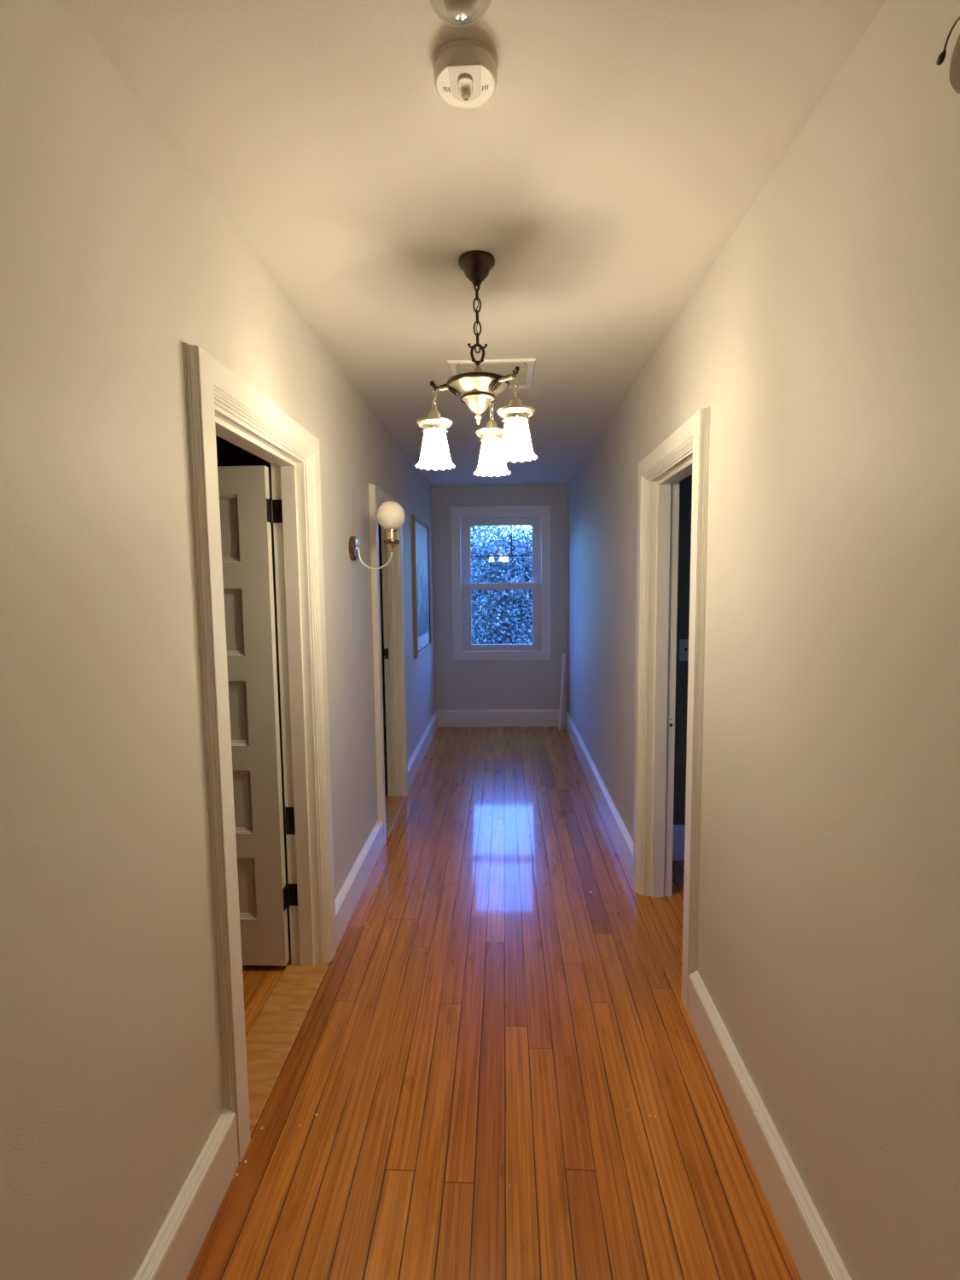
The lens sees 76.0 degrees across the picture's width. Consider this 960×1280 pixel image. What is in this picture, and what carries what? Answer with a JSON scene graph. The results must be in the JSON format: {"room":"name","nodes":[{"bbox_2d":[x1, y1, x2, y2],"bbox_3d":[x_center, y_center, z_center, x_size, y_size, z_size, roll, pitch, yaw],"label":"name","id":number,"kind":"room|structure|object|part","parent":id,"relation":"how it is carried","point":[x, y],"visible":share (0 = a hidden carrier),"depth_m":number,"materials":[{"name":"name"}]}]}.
{"room":"home hallway","nodes":[
{"label":"home hallway","id":0,"kind":"room"},
{"bbox_2d":[0,0,435,1279],"bbox_3d":[-0.708,0.049,2.414,0.125,2.519,8.140,0,5,2],"label":"wall","id":1,"kind":"structure","parent":0,"point":[115,255],"depth_m":1.17,"materials":[{"name":"grey paint"}]},
{"bbox_2d":[183,342,337,1163],"bbox_3d":[-1.075,0.305,2.018,0.895,2.089,0.956,0,5,2],"label":"door","id":2,"kind":"structure","parent":1,"relation":"in","point":[234,510],"depth_m":2.31,"materials":[{"name":"white paint"}]},
{"bbox_3d":[-1.151,-0.413,2.301,0.520,0.249,0.038,0,5,2],"label":"panel","id":3,"kind":"part","parent":2,"relation":"part of","materials":[{"name":"white paint"}]},
{"bbox_3d":[-1.147,-0.067,2.333,0.520,0.253,0.038,0,5,2],"label":"panel","id":4,"kind":"part","parent":2,"relation":"part of","materials":[{"name":"white paint"}]},
{"bbox_3d":[-1.143,0.279,2.365,0.520,0.250,0.038,0,5,2],"label":"panel","id":5,"kind":"part","parent":2,"relation":"part of","materials":[{"name":"white paint"}]},
{"bbox_3d":[-1.140,0.625,2.397,0.520,0.251,0.038,0,5,2],"label":"panel","id":6,"kind":"part","parent":2,"relation":"part of","materials":[{"name":"white paint"}]},
{"bbox_3d":[-1.136,0.972,2.430,0.520,0.253,0.038,0,5,2],"label":"panel","id":7,"kind":"part","parent":2,"relation":"part of","materials":[{"name":"white paint"}]},
{"bbox_3d":[-0.744,0.711,2.416,0.040,0.110,0.006,0,5,2],"label":"strike plate","id":8,"kind":"part","parent":2,"relation":"part of","materials":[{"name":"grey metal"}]},
{"bbox_2d":[133,711,438,1279],"bbox_3d":[-0.618,1.221,2.521,0.030,0.162,8.140,0,5,2],"label":"baseboard","id":9,"kind":"structure","parent":1,"relation":"attached to","point":[172,1254],"depth_m":1.48,"materials":[{"name":"white paint"}]},
{"bbox_2d":[245,965,328,1128],"bbox_3d":[-0.705,1.340,2.095,0.170,0.007,0.735,0,5,2],"label":"threshold","id":10,"kind":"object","parent":1,"relation":"attached to","point":[270,1041],"depth_m":2.11,"materials":[{"name":"brown wood"}]},
{"bbox_2d":[349,500,405,570],"bbox_3d":[-0.494,-0.507,2.987,0.266,0.328,0.139,0,5,2],"label":"wall sconce","id":11,"kind":"object","parent":1,"relation":"attached to","point":[390,514],"visible":1,"depth_m":2.95,"materials":[{"name":"white glass"}]},
{"bbox_3d":[-0.515,-0.402,2.998,0.180,0.117,0.025,0,5,2],"label":"arm","id":12,"kind":"part","parent":11,"relation":"part of","materials":[{"name":"gold metal"}]},
{"bbox_3d":[-0.432,-0.602,2.976,0.139,0.139,0.139,0,5,2],"label":"lamp shade","id":13,"kind":"part","parent":11,"relation":"part of","materials":[{"name":"white glass"}]},
{"bbox_2d":[384,529,397,539],"bbox_3d":[-0.431,-0.511,2.984,0.060,0.050,0.060,0,5,2],"label":"socket","id":14,"kind":"object","parent":11,"relation":"attached to","point":[391,533],"depth_m":2.96,"materials":[{"name":"gold metal"}]},
{"bbox_2d":[368,482,407,845],"bbox_3d":[-0.619,0.127,3.944,0.133,2.078,0.920,0,5,2],"label":"door","id":15,"kind":"structure","parent":1,"relation":"in","point":[392,573],"depth_m":4.26,"materials":[{"name":"white paint"}]},
{"bbox_3d":[-0.656,0.095,4.298,0.031,0.075,0.007,0,5,2],"label":"strike plate","id":16,"kind":"part","parent":15,"relation":"part of","materials":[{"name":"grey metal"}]},
{"bbox_2d":[385,796,405,837],"bbox_3d":[-0.619,1.153,4.035,0.149,0.016,0.701,0,5,2],"label":"threshold","id":17,"kind":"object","parent":1,"relation":"attached to","point":[393,804],"depth_m":4.12,"materials":[{"name":"brown wood"}]},
{"bbox_2d":[411,513,431,657],"bbox_3d":[-0.512,-0.480,5.493,0.031,1.165,1.000,0,5,2],"label":"framed picture","id":18,"kind":"object","parent":1,"relation":"attached to","point":[420,529],"visible":1,"depth_m":5.45,"materials":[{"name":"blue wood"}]},
{"bbox_2d":[415,526,428,637],"bbox_3d":[-0.520,-0.514,5.490,0.001,0.935,0.830,0,5,2],"label":"print","id":19,"kind":"object","parent":18,"relation":"attached to","point":[421,533],"depth_m":5.51},
{"bbox_2d":[215,435,288,881],"bbox_3d":[-2.398,-0.001,3.149,3.359,2.519,0.080,0,5,2],"label":"wall","id":20,"kind":"structure","parent":0,"point":[228,454],"depth_m":2.98,"materials":[{"name":"grey paint"}]},
{"bbox_2d":[378,483,568,726],"bbox_3d":[0.255,-0.343,6.501,8.400,2.519,0.140,0,5,2],"label":"wall","id":21,"kind":"structure","parent":0,"point":[459,684],"depth_m":6.46,"materials":[{"name":"grey paint"}]},
{"bbox_2d":[450,505,551,660],"bbox_3d":[0.223,-0.590,6.479,1.032,1.601,0.182,0,5,2],"label":"window","id":22,"kind":"structure","parent":21,"relation":"in","point":[537,516],"depth_m":6.42,"materials":[{"name":"white paint"}]},
{"bbox_3d":[0.218,-0.912,6.452,0.782,0.723,0.034,0,5,2],"label":"sash","id":23,"kind":"part","parent":22,"relation":"part of","materials":[{"name":"white plastic"}]},
{"bbox_3d":[0.224,-0.245,6.465,0.802,0.704,0.036,0,5,2],"label":"sash","id":24,"kind":"part","parent":22,"relation":"part of","materials":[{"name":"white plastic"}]},
{"bbox_3d":[0.222,-0.586,6.488,0.838,1.415,0.164,0,5,2],"label":"frame","id":25,"kind":"part","parent":22,"relation":"part of","materials":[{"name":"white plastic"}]},
{"bbox_2d":[437,709,564,727],"bbox_3d":[0.228,0.831,6.528,1.349,0.178,0.028,0,5,2],"label":"baseboard","id":26,"kind":"structure","parent":21,"relation":"attached to","point":[526,718],"depth_m":6.52,"materials":[{"name":"white paint"}]},
{"bbox_2d":[64,0,886,486],"bbox_3d":[0.081,-1.288,2.279,8.400,0.150,8.380,0,5,2],"label":"ceiling","id":27,"kind":"structure","parent":0,"point":[618,148],"depth_m":1.45,"materials":[{"name":"white paint"}]},
{"bbox_2d":[428,0,492,27],"bbox_3d":[-0.031,-1.039,0.967,0.112,0.100,0.112,0,5,2],"label":"ceiling light","id":28,"kind":"object","parent":27,"relation":"attached to","point":[457,8],"visible":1,"depth_m":0.97,"materials":[{"name":"white glass"}]},
{"bbox_3d":[-0.031,-1.021,0.969,0.057,0.056,0.057,0,5,2],"label":"bulb","id":29,"kind":"part","parent":28,"relation":"part of","materials":[{"name":"white glass"}]},
{"bbox_2d":[432,38,498,108],"bbox_3d":[-0.028,-1.085,1.191,0.126,0.050,0.126,0,5,2],"label":"smoke detector","id":30,"kind":"object","parent":27,"relation":"attached to","point":[465,70],"visible":1,"depth_m":1.16,"materials":[{"name":"white plastic"}]},
{"bbox_3d":[-0.028,-1.106,1.189,0.126,0.007,0.126,0,5,2],"label":"mounting plate","id":31,"kind":"part","parent":30,"relation":"part of","materials":[{"name":"white plastic"}]},
{"bbox_2d":[417,250,535,467],"bbox_3d":[0.018,-0.862,1.894,0.354,0.626,0.369,-5,7,-36],"label":"chandelier","id":32,"kind":"object","parent":27,"relation":"hanging from","point":[478,389],"visible":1,"depth_m":1.90,"materials":[{"name":"brown metal"}]},
{"bbox_3d":[-0.144,-0.755,1.935,0.013,0.063,0.013,2,6,24],"label":"drop chain","id":33,"kind":"part","parent":32,"relation":"part of","materials":[{"name":"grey metal"}]},
{"bbox_3d":[-0.143,-0.615,1.948,0.045,0.090,0.045,0,5,2],"label":"bulb","id":34,"kind":"part","parent":32,"relation":"part of","materials":[{"name":"white glass"}]},
{"bbox_3d":[-0.111,-0.792,1.935,0.093,0.048,0.037,0,5,2],"label":"arm","id":35,"kind":"part","parent":32,"relation":"part of","materials":[{"name":"brown metal"}]},
{"bbox_3d":[-0.009,-1.006,1.916,0.023,0.216,0.016,-4,6,-35],"label":"chain","id":36,"kind":"part","parent":32,"relation":"part of","materials":[{"name":"brown metal"}]},
{"bbox_3d":[0.039,-0.770,2.069,0.013,0.063,0.013,0,5,2],"label":"drop chain","id":37,"kind":"part","parent":32,"relation":"part of","materials":[{"name":"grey metal"}]},
{"bbox_3d":[0.041,-0.629,2.082,0.045,0.090,0.045,0,5,2],"label":"bulb","id":38,"kind":"part","parent":32,"relation":"part of","materials":[{"name":"white glass"}]},
{"bbox_3d":[0.074,-0.786,1.849,0.037,0.048,0.121,-5,7,-42],"label":"arm","id":39,"kind":"part","parent":32,"relation":"part of","materials":[{"name":"brown metal"}]},
{"bbox_3d":[0.106,-0.747,1.818,0.013,0.063,0.013,-4,6,-33],"label":"drop chain","id":40,"kind":"part","parent":32,"relation":"part of","materials":[{"name":"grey metal"}]},
{"bbox_3d":[0.108,-0.607,1.831,0.045,0.090,0.045,0,5,2],"label":"bulb","id":41,"kind":"part","parent":32,"relation":"part of","materials":[{"name":"white glass"}]},
{"bbox_2d":[447,358,535,389],"bbox_3d":[0.059,-1.269,2.953,0.396,0.012,0.404,0,5,2],"label":"ceiling vent","id":42,"kind":"object","parent":27,"relation":"in","point":[503,367],"visible":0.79,"depth_m":2.85,"materials":[{"name":"white paint"}]},
{"bbox_3d":[0.059,-1.271,2.954,0.334,0.009,0.343,0,5,2],"label":"louvre panel","id":43,"kind":"part","parent":42,"relation":"part of","materials":[{"name":"white plastic"}]},
{"bbox_2d":[186,726,801,1279],"bbox_3d":[0.110,1.355,2.525,8.400,0.120,8.380,0,5,2],"label":"floor","id":44,"kind":"structure","parent":0,"point":[552,1009],"depth_m":1.87,"materials":[{"name":"brown wood"}]},
{"bbox_2d":[558,652,568,729],"bbox_3d":[0.865,0.531,6.377,0.044,0.788,0.160,3,6,32],"label":"trim board","id":45,"kind":"object","parent":44,"relation":"on","point":[565,656],"visible":1,"depth_m":6.36,"materials":[{"name":"white paint"}]},
{"bbox_2d":[624,1108,632,1113],"bbox_3d":[0.428,1.359,1.774,0.021,0.004,0.016,1,6,16],"label":"chip","id":46,"kind":"object","parent":44,"relation":"on","point":[627,1110],"visible":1,"depth_m":1.77,"materials":[{"name":"brown wood"}]},
{"bbox_2d":[673,474,692,825],"bbox_3d":[2.632,-0.067,3.259,3.397,2.519,0.100,0,5,2],"label":"wall","id":47,"kind":"structure","parent":0,"point":[685,485],"depth_m":3.28,"materials":[{"name":"black paint"}]},
{"bbox_2d":[672,825,685,860],"bbox_3d":[2.592,1.099,3.305,3.297,0.190,0.028,0,5,2],"label":"baseboard","id":48,"kind":"structure","parent":47,"relation":"attached to","point":[678,830],"depth_m":3.35,"materials":[{"name":"white paint"}]},
{"bbox_2d":[679,639,688,660],"bbox_3d":[1.098,0.054,3.271,0.070,0.115,0.016,0,5,2],"label":"light switch","id":49,"kind":"object","parent":47,"relation":"attached to","point":[683,643],"visible":0.79,"depth_m":3.27,"materials":[{"name":"beige"}]},
{"bbox_2d":[568,0,959,1279],"bbox_3d":[0.829,0.037,2.353,0.135,2.519,8.140,0,5,2],"label":"wall","id":50,"kind":"structure","parent":0,"point":[821,342],"depth_m":1.24,"materials":[{"name":"grey paint"}]},
{"bbox_2d":[633,406,710,1012],"bbox_3d":[0.822,0.241,2.530,0.167,2.081,0.928,0,5,2],"label":"door frame","id":51,"kind":"structure","parent":50,"relation":"in","point":[684,453],"depth_m":2.83,"materials":[{"name":"white paint"}]},
{"bbox_3d":[0.902,0.407,2.902,0.026,0.080,0.003,0,5,2],"label":"strike plate","id":52,"kind":"part","parent":51,"relation":"part of","materials":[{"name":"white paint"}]},
{"bbox_2d":[564,710,851,1279],"bbox_3d":[0.760,1.211,2.466,0.030,0.162,8.140,0,5,2],"label":"baseboard","id":53,"kind":"structure","parent":50,"relation":"attached to","point":[812,1251],"depth_m":1.60,"materials":[{"name":"white paint"}]},
{"bbox_2d":[936,16,959,93],"bbox_3d":[0.683,-0.818,0.850,0.025,0.112,0.134,0,5,2],"label":"wall fixture","id":54,"kind":"object","parent":50,"relation":"attached to","point":[954,75],"visible":1,"depth_m":0.87,"materials":[{"name":"black metal"}]},
{"label":"outside","id":55,"kind":"structure","parent":0,"visible":0},
{"bbox_3d":[1.343,1.594,33.658,80.000,0.200,53.220,0,5,2],"label":"ground","id":56,"kind":"structure","parent":55,"visible":0},
{"bbox_2d":[470,525,504,629],"bbox_3d":[-1.616,-1.165,18.614,5.393,8.160,5.682,1,6,16],"label":"tree","id":57,"kind":"object","parent":56,"relation":"on","point":[472,528],"visible":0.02,"depth_m":17.97,"materials":[{"name":"green plant"}]},
{"bbox_2d":[463,525,532,644],"bbox_3d":[0.581,0.179,12.844,5.206,6.569,5.748,3,7,37],"label":"tree","id":58,"kind":"object","parent":56,"relation":"on","point":[513,625],"visible":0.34,"depth_m":11.83,"materials":[{"name":"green plant"}]}
]}

